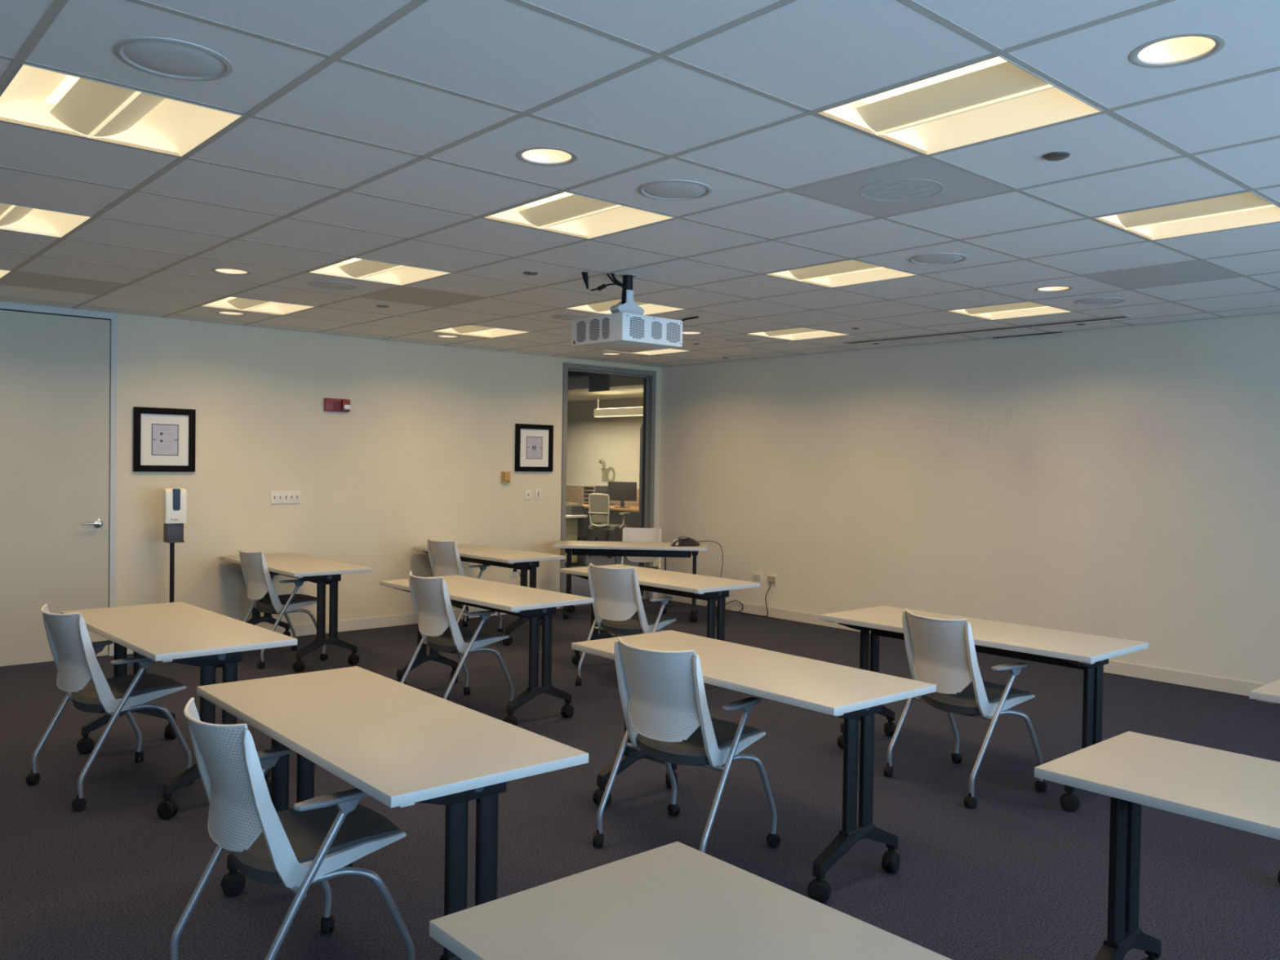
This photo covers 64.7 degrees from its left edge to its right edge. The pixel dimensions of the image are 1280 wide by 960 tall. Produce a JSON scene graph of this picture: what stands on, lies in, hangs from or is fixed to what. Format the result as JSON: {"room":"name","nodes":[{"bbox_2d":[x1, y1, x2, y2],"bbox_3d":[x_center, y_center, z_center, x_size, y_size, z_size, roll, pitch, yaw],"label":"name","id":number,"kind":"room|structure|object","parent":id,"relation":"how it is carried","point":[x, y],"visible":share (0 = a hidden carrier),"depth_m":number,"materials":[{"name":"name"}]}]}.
{"room":"training room","nodes":[
{"label":"training room","id":0,"kind":"room"},
{"bbox_2d":[0,301,661,628],"bbox_3d":[-3.381,-0.162,8.087,9.500,2.950,0.120,0,1,-41],"label":"wall","id":1,"kind":"structure","parent":0,"point":[421,451],"depth_m":8.67,"materials":[{"name":"paint"}]},
{"bbox_2d":[0,310,110,666],"bbox_3d":[-4.343,0.062,7.156,1.065,2.494,0.108,0,1,-41],"label":"door","id":2,"kind":"structure","parent":1,"relation":"in","point":[55,370],"depth_m":7.26,"materials":[{"name":"laminate"}]},
{"bbox_2d":[0,302,117,656],"bbox_3d":[-4.378,0.038,7.195,1.155,2.550,0.106,0,1,-41],"label":"trim","id":3,"kind":"structure","parent":1,"relation":"attached to","point":[113,317],"depth_m":7.52,"materials":[{"name":"grey"}]},
{"bbox_2d":[133,406,195,471],"bbox_3d":[-3.646,-0.307,7.750,0.445,0.488,0.025,0,1,-41],"label":"picture frame","id":4,"kind":"object","parent":1,"relation":"attached to","point":[164,439],"visible":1,"depth_m":7.74,"materials":[{"name":"black wood"}]},
{"bbox_2d":[151,423,178,455],"bbox_3d":[-3.645,-0.308,7.753,0.195,0.240,0.001,0,1,-41],"label":"print","id":5,"kind":"object","parent":4,"relation":"attached to","point":[165,437],"depth_m":7.75,"materials":[{"name":"grey paper"}]},
{"bbox_2d":[270,490,300,503],"bbox_3d":[-2.948,0.143,8.387,0.249,0.104,0.017,0,1,-41],"label":"light switch","id":6,"kind":"object","parent":1,"relation":"attached to","point":[277,496],"visible":1,"depth_m":8.38,"materials":[{"name":"beige plastic"}]},
{"bbox_2d":[324,398,351,412],"bbox_3d":[-2.586,-0.641,8.645,0.222,0.112,0.071,0,1,-41],"label":"fire alarm","id":7,"kind":"object","parent":1,"relation":"attached to","point":[339,405],"visible":1,"depth_m":8.65,"materials":[{"name":"red plastic"}]},
{"bbox_2d":[127,591,657,653],"bbox_3d":[-3.323,1.266,8.097,9.400,0.095,0.010,0,1,-41],"label":"baseboard","id":8,"kind":"structure","parent":1,"relation":"attached to","point":[407,619],"depth_m":8.91,"materials":[{"name":"beige plastic"}]},
{"bbox_2d":[515,423,553,471],"bbox_3d":[-1.050,-0.319,10.043,0.448,0.468,0.025,0,1,-41],"label":"picture frame","id":9,"kind":"object","parent":1,"relation":"attached to","point":[534,443],"visible":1,"depth_m":10.04,"materials":[{"name":"black wood"}]},
{"bbox_2d":[526,435,542,458],"bbox_3d":[-1.050,-0.321,10.045,0.193,0.223,0.001,0,1,-41],"label":"print","id":10,"kind":"object","parent":9,"relation":"attached to","point":[534,443],"depth_m":10.05,"materials":[{"name":"grey paper"}]},
{"bbox_2d":[560,362,656,608],"bbox_3d":[-0.365,0.057,10.755,1.267,2.508,0.148,0,1,-41],"label":"door frame","id":11,"kind":"structure","parent":1,"relation":"in","point":[649,376],"depth_m":11.08,"materials":[{"name":"grey metal"}]},
{"bbox_2d":[566,370,643,488],"bbox_3d":[0.364,-0.549,17.456,0.120,3.500,8.980,0,1,-41],"label":"wall","id":12,"kind":"structure","parent":0,"point":[615,440],"depth_m":18.62,"materials":[{"name":"paint"}]},
{"bbox_2d":[567,374,643,402],"bbox_3d":[-0.434,-1.508,16.653,2.140,0.180,8.880,0,1,-41],"label":"ceiling","id":13,"kind":"structure","parent":0,"point":[621,387],"depth_m":15.90,"materials":[{"name":"paint"}]},
{"bbox_2d":[588,372,609,391],"bbox_3d":[-0.638,-1.528,15.138,0.150,0.390,0.480,0,1,-41],"label":"box","id":14,"kind":"object","parent":13,"relation":"hanging from","point":[597,382],"visible":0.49,"depth_m":15.15,"materials":[{"name":"grey metal"}]},
{"bbox_2d":[593,400,643,417],"bbox_3d":[0.562,-1.192,15.328,0.100,0.388,3.900,0,1,-41],"label":"pendant light","id":15,"kind":"object","parent":13,"relation":"hanging from","point":[624,411],"visible":0.38,"depth_m":16.29,"materials":[{"name":"beige metal"}]},
{"bbox_2d":[0,0,1279,366],"bbox_3d":[-0.011,-1.128,4.347,9.400,0.001,9.900,0,1,-41],"label":"ceiling","id":16,"kind":"structure","parent":0,"point":[811,55],"depth_m":3.54,"materials":[{"name":"tile"}]},
{"bbox_2d":[0,202,92,237],"bbox_3d":[-2.843,-1.222,4.500,0.594,0.101,0.592,0,1,-41],"label":"ceiling light","id":17,"kind":"object","parent":16,"relation":"attached to","point":[16,218],"visible":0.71,"depth_m":4.76,"materials":[{"name":"beige plastic"}]},
{"bbox_2d":[0,203,33,226],"bbox_3d":[-2.843,-1.202,4.501,0.236,0.050,0.573,0,1,-41],"label":"basket","id":18,"kind":"object","parent":17,"relation":"on","point":[11,215],"depth_m":4.51,"materials":[{"name":"beige metal"}]},
{"bbox_2d":[0,271,124,294],"bbox_3d":[-3.593,-1.220,6.270,0.584,0.005,0.582,0,1,-41],"label":"ceiling vent","id":19,"kind":"object","parent":16,"relation":"in","point":[17,278],"visible":1,"depth_m":6.26,"materials":[{"name":"grey metal"}]},
{"bbox_2d":[0,63,243,156],"bbox_3d":[-1.637,-1.179,3.135,0.594,0.101,0.592,0,1,-41],"label":"ceiling light","id":20,"kind":"object","parent":16,"relation":"attached to","point":[37,97],"visible":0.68,"depth_m":3.23,"materials":[{"name":"beige"}]},
{"bbox_2d":[48,78,165,137],"bbox_3d":[-1.637,-1.159,3.135,0.236,0.050,0.573,0,1,-41],"label":"basket","id":21,"kind":"object","parent":20,"relation":"on","point":[91,108],"depth_m":3.14,"materials":[{"name":"beige metal"}]},
{"bbox_2d":[113,36,232,80],"bbox_3d":[-1.235,-1.117,2.681,0.292,0.012,0.292,0,1,-41],"label":"ceiling speaker","id":22,"kind":"object","parent":16,"relation":"attached to","point":[175,57],"visible":1,"depth_m":2.66,"materials":[{"name":"grey metal"}]},
{"bbox_2d":[123,40,224,76],"bbox_3d":[-1.236,-1.114,2.681,0.245,0.006,0.245,0,1,-41],"label":"grille","id":23,"kind":"object","parent":22,"relation":"attached to","point":[175,58],"depth_m":2.67,"materials":[{"name":"white metal"}]},
{"bbox_2d":[211,267,251,275],"bbox_3d":[-2.331,-1.233,5.763,0.218,0.093,0.218,0,1,-41],"label":"recessed light","id":24,"kind":"object","parent":16,"relation":"in","point":[220,270],"visible":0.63,"depth_m":5.83,"materials":[{"name":"white"}]},
{"bbox_2d":[200,296,315,315],"bbox_3d":[-2.678,-1.267,7.076,0.594,0.101,0.592,0,1,-41],"label":"ceiling light","id":25,"kind":"object","parent":16,"relation":"attached to","point":[228,303],"visible":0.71,"depth_m":7.22,"materials":[{"name":"beige"}]},
{"bbox_2d":[226,297,274,310],"bbox_3d":[-2.679,-1.247,7.077,0.236,0.050,0.573,0,1,-41],"label":"basket","id":26,"kind":"object","parent":25,"relation":"on","point":[235,304],"depth_m":7.13,"materials":[{"name":"beige"}]},
{"bbox_2d":[308,280,357,289],"bbox_3d":[-1.875,-1.190,6.167,0.292,0.012,0.292,0,1,-41],"label":"ceiling speaker","id":27,"kind":"object","parent":16,"relation":"attached to","point":[321,284],"visible":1,"depth_m":6.14,"materials":[{"name":"grey metal"}]},
{"bbox_2d":[311,282,353,288],"bbox_3d":[-1.875,-1.187,6.167,0.245,0.006,0.245,0,1,-41],"label":"grille","id":28,"kind":"object","parent":27,"relation":"attached to","point":[321,285],"depth_m":6.15,"materials":[{"name":"white metal"}]},
{"bbox_2d":[307,257,452,285],"bbox_3d":[-1.472,-1.223,5.711,0.594,0.101,0.592,0,1,-41],"label":"ceiling light","id":29,"kind":"object","parent":16,"relation":"attached to","point":[358,268],"visible":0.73,"depth_m":5.84,"materials":[{"name":"beige plastic"}]},
{"bbox_2d":[338,259,404,278],"bbox_3d":[-1.472,-1.203,5.711,0.236,0.050,0.573,0,1,-41],"label":"basket","id":30,"kind":"object","parent":29,"relation":"on","point":[362,268],"depth_m":5.73,"materials":[{"name":"beige"}]},
{"bbox_2d":[360,286,484,306],"bbox_3d":[-1.418,-1.192,6.571,0.584,0.005,0.582,0,1,-41],"label":"ceiling vent","id":31,"kind":"object","parent":16,"relation":"in","point":[402,294],"visible":1,"depth_m":6.56,"materials":[{"name":"grey metal"}]},
{"bbox_2d":[431,324,530,337],"bbox_3d":[-1.308,-1.267,8.287,0.594,0.101,0.592,0,1,-41],"label":"ceiling light","id":32,"kind":"object","parent":16,"relation":"attached to","point":[467,330],"visible":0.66,"depth_m":8.42,"materials":[{"name":"beige"}]},
{"bbox_2d":[452,324,495,333],"bbox_3d":[-1.308,-1.247,8.287,0.236,0.050,0.573,0,1,-41],"label":"basket","id":33,"kind":"object","parent":32,"relation":"on","point":[468,329],"depth_m":8.31,"materials":[{"name":"beige"}]},
{"bbox_2d":[515,146,577,165],"bbox_3d":[-0.321,-1.161,3.487,0.218,0.093,0.218,0,1,-41],"label":"recessed light","id":34,"kind":"object","parent":16,"relation":"in","point":[541,156],"visible":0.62,"depth_m":3.55,"materials":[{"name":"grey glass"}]},
{"bbox_2d":[482,191,674,239],"bbox_3d":[-0.266,-1.179,4.346,0.594,0.101,0.592,0,1,-41],"label":"ceiling light","id":35,"kind":"object","parent":16,"relation":"attached to","point":[566,213],"visible":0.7,"depth_m":4.46,"materials":[{"name":"beige"}]},
{"bbox_2d":[523,192,572,207],"bbox_3d":[-0.266,-1.218,4.345,0.262,0.001,0.581,0,1,-41],"label":"fluorescent tube","id":36,"kind":"object","parent":35,"relation":"on","point":[564,194],"depth_m":4.40,"materials":[{"name":"white glass"}]},
{"bbox_2d":[518,194,623,227],"bbox_3d":[-0.266,-1.159,4.346,0.236,0.050,0.573,0,1,-41],"label":"basket","id":37,"kind":"object","parent":35,"relation":"on","point":[553,214],"depth_m":4.33,"materials":[{"name":"beige metal"}]},
{"bbox_2d":[565,298,685,315],"bbox_3d":[-0.102,-1.224,6.922,0.594,0.101,0.592,0,1,-41],"label":"ceiling light","id":38,"kind":"object","parent":16,"relation":"attached to","point":[604,308],"visible":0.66,"depth_m":7.04,"materials":[{"name":"beige plastic"}]},
{"bbox_2d":[587,299,648,311],"bbox_3d":[-0.102,-1.204,6.922,0.236,0.050,0.573,0,1,-41],"label":"basket","id":39,"kind":"object","parent":38,"relation":"on","point":[606,306],"depth_m":6.98,"materials":[{"name":"beige"}]},
{"bbox_2d":[571,271,682,352],"bbox_3d":[-0.080,-0.955,5.691,0.474,0.409,0.452,0,1,-41],"label":"projector","id":40,"kind":"object","parent":16,"relation":"hanging from","point":[626,329],"visible":1,"depth_m":5.59,"materials":[{"name":"white plastic"}]},
{"bbox_2d":[576,320,586,342],"bbox_3d":[-0.329,-0.831,5.650,0.002,0.114,0.080,0,1,-41],"label":"vent grille","id":41,"kind":"object","parent":40,"relation":"attached to","point":[580,325],"depth_m":5.65,"materials":[{"name":"grey plastic"}]},
{"bbox_2d":[589,319,599,340],"bbox_3d":[-0.251,-0.828,5.562,0.002,0.114,0.083,0,1,-41],"label":"vent grille","id":42,"kind":"object","parent":40,"relation":"attached to","point":[593,323],"depth_m":5.56,"materials":[{"name":"grey plastic"}]},
{"bbox_2d":[629,316,644,338],"bbox_3d":[-0.016,-0.822,5.452,0.102,0.114,0.002,0,1,-41],"label":"vent grille","id":43,"kind":"object","parent":40,"relation":"attached to","point":[636,323],"depth_m":5.45,"materials":[{"name":"grey plastic"}]},
{"bbox_2d":[666,322,679,342],"bbox_3d":[0.186,-0.822,5.631,0.102,0.109,0.002,0,1,-41],"label":"vent grille","id":44,"kind":"object","parent":40,"relation":"attached to","point":[673,328],"depth_m":5.63,"materials":[{"name":"grey"}]},
{"bbox_2d":[0,0,1279,367],"bbox_3d":[-0.011,-1.136,4.346,9.400,0.020,9.900,0,1,-41],"label":"grid","id":45,"kind":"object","parent":16,"relation":"attached to","point":[57,6],"depth_m":3.71,"materials":[{"name":"grey metal"}]},
{"bbox_2d":[606,348,689,355],"bbox_3d":[0.063,-1.268,9.498,0.594,0.101,0.592,0,1,-41],"label":"ceiling light","id":46,"kind":"object","parent":16,"relation":"attached to","point":[668,350],"visible":0.07,"depth_m":9.75,"materials":[{"name":"beige plastic"}]},
{"bbox_2d":[637,179,712,200],"bbox_3d":[0.135,-1.117,3.892,0.292,0.012,0.292,0,1,-41],"label":"ceiling speaker","id":47,"kind":"object","parent":16,"relation":"attached to","point":[671,189],"visible":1,"depth_m":3.88,"materials":[{"name":"grey metal"}]},
{"bbox_2d":[643,182,706,198],"bbox_3d":[0.135,-1.114,3.892,0.245,0.006,0.245,0,1,-41],"label":"grille","id":48,"kind":"object","parent":47,"relation":"attached to","point":[661,189],"depth_m":3.88,"materials":[{"name":"white metal"}]},
{"bbox_2d":[747,327,848,340],"bbox_3d":[1.269,-1.224,8.133,0.594,0.101,0.592,0,1,-41],"label":"ceiling light","id":49,"kind":"object","parent":16,"relation":"attached to","point":[799,333],"visible":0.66,"depth_m":8.25,"materials":[{"name":"beige"}]},
{"bbox_2d":[765,259,916,288],"bbox_3d":[1.105,-1.180,5.556,0.594,0.101,0.592,0,1,-41],"label":"ceiling light","id":50,"kind":"object","parent":16,"relation":"attached to","point":[850,272],"visible":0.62,"depth_m":5.66,"materials":[{"name":"beige plastic"}]},
{"bbox_2d":[788,259,879,279],"bbox_3d":[1.104,-1.160,5.557,0.236,0.050,0.573,0,1,-41],"label":"basket","id":51,"kind":"object","parent":50,"relation":"on","point":[851,266],"depth_m":5.54,"materials":[{"name":"beige"}]},
{"bbox_2d":[793,157,1011,216],"bbox_3d":[0.994,-1.104,3.840,0.584,0.006,0.582,0,1,-41],"label":"ceiling vent","id":52,"kind":"object","parent":16,"relation":"in","point":[922,183],"visible":1,"depth_m":3.82,"materials":[{"name":"grey metal"}]},
{"bbox_2d":[908,253,968,264],"bbox_3d":[1.506,-1.118,5.102,0.292,0.012,0.292,0,1,-41],"label":"ceiling speaker","id":53,"kind":"object","parent":16,"relation":"attached to","point":[933,258],"visible":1,"depth_m":5.08,"materials":[{"name":"grey metal"}]},
{"bbox_2d":[913,254,963,263],"bbox_3d":[1.506,-1.115,5.102,0.245,0.006,0.245,0,1,-41],"label":"grille","id":54,"kind":"object","parent":53,"relation":"attached to","point":[921,259],"depth_m":5.08,"materials":[{"name":"white metal"}]},
{"bbox_2d":[815,55,1102,155],"bbox_3d":[0.940,-1.136,2.981,0.594,0.101,0.592,0,1,-41],"label":"ceiling light","id":55,"kind":"object","parent":16,"relation":"attached to","point":[994,97],"visible":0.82,"depth_m":3.05,"materials":[{"name":"beige"}]},
{"bbox_2d":[842,315,1132,343],"bbox_3d":[2.554,-1.145,7.772,0.110,0.010,2.360,0,1,-41],"label":"ceiling vent","id":56,"kind":"object","parent":16,"relation":"in","point":[1117,317],"visible":1,"depth_m":7.61,"materials":[{"name":"grey metal"}]},
{"bbox_2d":[947,301,1072,319],"bbox_3d":[2.475,-1.181,6.767,0.594,0.101,0.592,0,1,-41],"label":"ceiling light","id":57,"kind":"object","parent":16,"relation":"attached to","point":[1027,308],"visible":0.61,"depth_m":6.87,"materials":[{"name":"beige plastic"}]},
{"bbox_2d":[964,302,1046,314],"bbox_3d":[2.475,-1.161,6.768,0.236,0.050,0.573,0,1,-41],"label":"diffuser","id":58,"kind":"object","parent":57,"relation":"on","point":[1023,305],"depth_m":6.75,"materials":[{"name":"beige plastic"}]},
{"bbox_2d":[1075,297,1125,305],"bbox_3d":[2.876,-1.119,6.313,0.292,0.012,0.292,0,1,-41],"label":"ceiling speaker","id":59,"kind":"object","parent":16,"relation":"attached to","point":[1102,300],"visible":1,"depth_m":6.29,"materials":[{"name":"grey metal"}]},
{"bbox_2d":[1079,298,1121,304],"bbox_3d":[2.876,-1.116,6.313,0.245,0.006,0.245,0,1,-41],"label":"grille","id":60,"kind":"object","parent":59,"relation":"attached to","point":[1086,301],"depth_m":6.30,"materials":[{"name":"white metal"}]},
{"bbox_2d":[1084,260,1239,288],"bbox_3d":[2.822,-1.105,5.454,0.584,0.005,0.582,0,1,-41],"label":"ceiling vent","id":61,"kind":"object","parent":16,"relation":"in","point":[1194,271],"visible":1,"depth_m":5.44,"materials":[{"name":"grey metal"}]},
{"bbox_2d":[1128,32,1225,67],"bbox_3d":[1.342,-1.117,2.526,0.218,0.093,0.218,0,1,-41],"label":"recessed light","id":62,"kind":"object","parent":16,"relation":"in","point":[1177,50],"visible":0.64,"depth_m":2.58,"materials":[{"name":"white glass"}]},
{"bbox_2d":[1093,191,1279,240],"bbox_3d":[2.311,-1.136,4.191,0.594,0.101,0.592,0,1,-41],"label":"ceiling light","id":63,"kind":"object","parent":16,"relation":"attached to","point":[1245,209],"visible":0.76,"depth_m":4.27,"materials":[{"name":"beige plastic"}]},
{"bbox_2d":[0,555,1279,959],"bbox_3d":[-1.381,1.374,9.222,14.200,0.100,19.300,0,1,-41],"label":"floor","id":64,"kind":"structure","parent":0,"point":[1017,874],"depth_m":4.23,"materials":[{"name":"carpet"}]},
{"bbox_2d":[25,603,193,811],"bbox_3d":[-2.416,0.977,4.611,0.570,0.830,0.559,2,1,40],"label":"chair","id":65,"kind":"object","parent":64,"relation":"on","point":[73,652],"visible":0.94,"depth_m":4.45,"materials":[{"name":"grey plastic"}]},
{"bbox_2d":[163,523,184,602],"bbox_3d":[-3.523,0.692,7.602,0.300,1.244,0.300,0,1,-41],"label":"stand","id":66,"kind":"object","parent":64,"relation":"on","point":[173,533],"visible":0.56,"depth_m":7.56,"materials":[{"name":"black metal"}]},
{"bbox_2d":[163,523,184,542],"bbox_3d":[-3.489,0.396,7.562,0.120,0.140,0.120,0,1,-41],"label":"drip tray","id":67,"kind":"object","parent":66,"relation":"on","point":[172,532],"depth_m":7.54,"materials":[{"name":"grey plastic"}]},
{"bbox_2d":[162,488,186,524],"bbox_3d":[-3.480,0.194,7.553,0.148,0.258,0.096,0,1,-41],"label":"dispenser","id":68,"kind":"object","parent":66,"relation":"on","point":[174,500],"visible":1,"depth_m":7.51,"materials":[{"name":"white plastic"}]},
{"bbox_2d":[60,601,297,819],"bbox_3d":[-2.224,1.036,4.779,0.590,0.710,1.460,0,1,-43],"label":"folding table","id":69,"kind":"object","parent":64,"relation":"on","point":[180,632],"visible":0.68,"depth_m":4.49,"materials":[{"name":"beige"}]},
{"bbox_2d":[238,547,328,668],"bbox_3d":[-2.691,0.919,7.516,0.559,0.830,0.570,0,1,-43],"label":"chair","id":70,"kind":"object","parent":64,"relation":"on","point":[257,576],"visible":0.85,"depth_m":7.35,"materials":[{"name":"grey plastic"}]},
{"bbox_2d":[169,697,415,959],"bbox_3d":[-0.991,1.031,2.861,0.559,0.830,0.570,0,1,-43],"label":"chair","id":71,"kind":"object","parent":64,"relation":"on","point":[313,841],"visible":0.98,"depth_m":2.71,"materials":[{"name":"white plastic"}]},
{"bbox_2d":[219,552,373,672],"bbox_3d":[-2.640,0.977,7.677,0.590,0.710,1.460,0,1,-41],"label":"folding table","id":72,"kind":"object","parent":64,"relation":"on","point":[322,571],"visible":0.67,"depth_m":7.24,"materials":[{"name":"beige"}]},
{"bbox_2d":[196,666,588,959],"bbox_3d":[-0.844,1.088,3.143,0.590,0.710,1.460,0,1,-40],"label":"folding table","id":73,"kind":"object","parent":64,"relation":"on","point":[400,744],"visible":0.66,"depth_m":2.87,"materials":[{"name":"laminate"}]},
{"bbox_2d":[400,570,514,703],"bbox_3d":[-1.117,0.969,6.124,0.559,0.830,0.570,0,1,-42],"label":"chair","id":74,"kind":"object","parent":64,"relation":"on","point":[431,602],"visible":0.8,"depth_m":5.97,"materials":[{"name":"grey plastic"}]},
{"bbox_2d":[426,537,503,632],"bbox_3d":[-1.551,0.915,8.740,0.570,0.830,0.559,2,1,44],"label":"chair","id":75,"kind":"object","parent":64,"relation":"on","point":[444,556],"visible":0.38,"depth_m":8.54,"materials":[{"name":"grey plastic"}]},
{"bbox_2d":[379,574,593,725],"bbox_3d":[-0.988,1.029,6.247,0.590,0.710,1.460,0,1,-43],"label":"folding table","id":76,"kind":"object","parent":64,"relation":"on","point":[534,604],"visible":0.69,"depth_m":5.85,"materials":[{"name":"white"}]},
{"bbox_2d":[413,543,565,644],"bbox_3d":[-1.347,0.977,8.819,0.590,0.710,1.460,0,1,-43],"label":"folding table","id":77,"kind":"object","parent":64,"relation":"on","point":[523,561],"visible":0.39,"depth_m":8.43,"materials":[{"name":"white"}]},
{"bbox_2d":[564,517,577,565],"bbox_3d":[-1.292,0.885,14.740,0.400,0.680,0.746,0,1,-41],"label":"base cabinet","id":78,"kind":"object","parent":64,"relation":"on","point":[571,524],"visible":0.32,"depth_m":14.52,"materials":[{"name":"beige wood"}]},
{"bbox_2d":[565,515,587,566],"bbox_3d":[-1.302,0.857,14.721,0.500,0.735,1.080,0,1,-41],"label":"countertop","id":79,"kind":"structure","parent":78,"relation":"on","point":[581,559],"depth_m":14.52,"materials":[{"name":"grey"}]},
{"bbox_2d":[565,502,584,515],"bbox_3d":[-1.001,0.410,14.545,0.320,0.175,0.240,2,1,45],"label":"file box","id":80,"kind":"object","parent":79,"relation":"on","point":[575,508],"visible":0.78,"depth_m":14.43,"materials":[{"name":"grey plastic"}]},
{"bbox_2d":[565,484,639,506],"bbox_3d":[-0.580,0.644,18.315,0.072,1.052,4.100,0,1,-41],"label":"cubicle partition","id":81,"kind":"object","parent":64,"relation":"on","point":[575,493],"depth_m":18.90,"materials":[{"name":"brown fabric"}]},
{"bbox_2d":[587,493,631,558],"bbox_3d":[-0.512,0.710,16.014,0.660,1.007,0.643,1,1,29],"label":"office chair","id":82,"kind":"object","parent":64,"relation":"on","point":[598,504],"visible":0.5,"depth_m":15.76,"materials":[{"name":"grey plastic"}]},
{"bbox_2d":[582,503,639,542],"bbox_3d":[-0.388,0.825,17.289,0.830,0.735,2.100,0,1,-41],"label":"office desk","id":83,"kind":"object","parent":64,"relation":"on","point":[631,520],"visible":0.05,"depth_m":16.75,"materials":[{"name":"brown wood"}]},
{"bbox_2d":[608,481,636,507],"bbox_3d":[-0.291,0.247,16.956,0.500,0.435,0.180,1,1,19],"label":"monitor","id":84,"kind":"object","parent":83,"relation":"on","point":[623,491],"visible":0.91,"depth_m":16.91,"materials":[{"name":"grey plastic"}]},
{"bbox_2d":[575,563,675,685],"bbox_3d":[-0.067,0.973,6.822,0.570,0.830,0.559,2,1,38],"label":"chair","id":85,"kind":"object","parent":64,"relation":"on","point":[615,593],"visible":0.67,"depth_m":6.66,"materials":[{"name":"grey plastic"}]},
{"bbox_2d":[552,540,707,622],"bbox_3d":[-0.084,0.978,9.802,1.460,0.710,0.590,1,1,3],"label":"folding table","id":86,"kind":"object","parent":64,"relation":"on","point":[575,547],"visible":0.91,"depth_m":9.74,"materials":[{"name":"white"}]},
{"bbox_2d":[670,536,700,546],"bbox_3d":[0.440,0.590,9.755,0.288,0.084,0.309,1,1,4],"label":"phone","id":87,"kind":"object","parent":86,"relation":"on","point":[681,540],"visible":1,"depth_m":9.67,"materials":[{"name":"black plastic"}]},
{"bbox_2d":[638,423,643,566],"bbox_3d":[0.374,0.275,12.823,0.040,2.020,1.125,0,1,-41],"label":"divider","id":88,"kind":"object","parent":64,"relation":"on","point":[641,428],"visible":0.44,"depth_m":13.21,"materials":[{"name":"grey plastic"}]},
{"bbox_2d":[614,526,667,613],"bbox_3d":[0.009,0.910,10.332,0.570,0.830,0.559,1,1,3],"label":"chair","id":89,"kind":"object","parent":64,"relation":"on","point":[629,534],"visible":0.32,"depth_m":10.53,"materials":[{"name":"grey plastic"}]},
{"bbox_2d":[559,564,759,665],"bbox_3d":[0.099,1.030,7.145,0.590,0.710,1.460,0,1,-41],"label":"folding table","id":90,"kind":"object","parent":64,"relation":"on","point":[710,588],"visible":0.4,"depth_m":6.80,"materials":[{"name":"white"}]},
{"bbox_2d":[592,637,780,853],"bbox_3d":[0.184,1.029,3.971,0.570,0.830,0.559,2,1,41],"label":"chair","id":91,"kind":"object","parent":64,"relation":"on","point":[663,696],"visible":0.9,"depth_m":3.81,"materials":[{"name":"grey plastic"}]},
{"bbox_2d":[429,841,951,959],"bbox_3d":[0.329,1.138,1.403,0.590,0.710,1.460,0,1,-41],"label":"folding table","id":92,"kind":"object","parent":64,"relation":"on","point":[677,900],"visible":1,"depth_m":1.76,"materials":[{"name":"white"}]},
{"bbox_2d":[571,630,936,903],"bbox_3d":[0.389,1.090,4.087,0.590,0.710,1.460,0,1,-40],"label":"folding table","id":93,"kind":"object","parent":64,"relation":"on","point":[850,694],"visible":0.81,"depth_m":3.69,"materials":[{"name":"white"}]},
{"bbox_2d":[884,608,1047,808],"bbox_3d":[1.543,1.035,4.810,0.559,0.830,0.570,0,1,-31],"label":"chair","id":94,"kind":"object","parent":64,"relation":"on","point":[941,652],"visible":0.93,"depth_m":4.66,"materials":[{"name":"grey plastic"}]},
{"bbox_2d":[818,605,1148,812],"bbox_3d":[1.654,1.092,5.050,0.590,0.710,1.460,0,1,-41],"label":"folding table","id":95,"kind":"object","parent":64,"relation":"on","point":[1089,653],"visible":0.64,"depth_m":4.76,"materials":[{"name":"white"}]},
{"bbox_2d":[1034,731,1279,959],"bbox_3d":[1.756,1.142,2.363,0.590,0.710,1.460,0,1,-41],"label":"folding table","id":96,"kind":"object","parent":64,"relation":"on","point":[1238,791],"visible":1,"depth_m":2.73,"materials":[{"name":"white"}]},
{"bbox_2d":[1248,679,1279,884],"bbox_3d":[2.922,1.143,3.339,0.590,0.710,1.460,0,1,-41],"label":"folding table","id":97,"kind":"object","parent":64,"relation":"on","point":[1270,692],"visible":1,"depth_m":3.67,"materials":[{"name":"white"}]},
{"bbox_2d":[657,312,1279,684],"bbox_3d":[3.533,-0.044,7.525,0.120,2.950,10.120,0,1,-41],"label":"wall","id":98,"kind":"structure","parent":0,"point":[1130,489],"depth_m":8.07,"materials":[{"name":"paint"}]},
{"bbox_2d":[657,592,1265,696],"bbox_3d":[3.472,1.383,7.497,0.010,0.095,9.890,0,1,-41],"label":"baseboard","id":99,"kind":"structure","parent":98,"relation":"attached to","point":[1180,677],"depth_m":7.34,"materials":[{"name":"beige plastic"}]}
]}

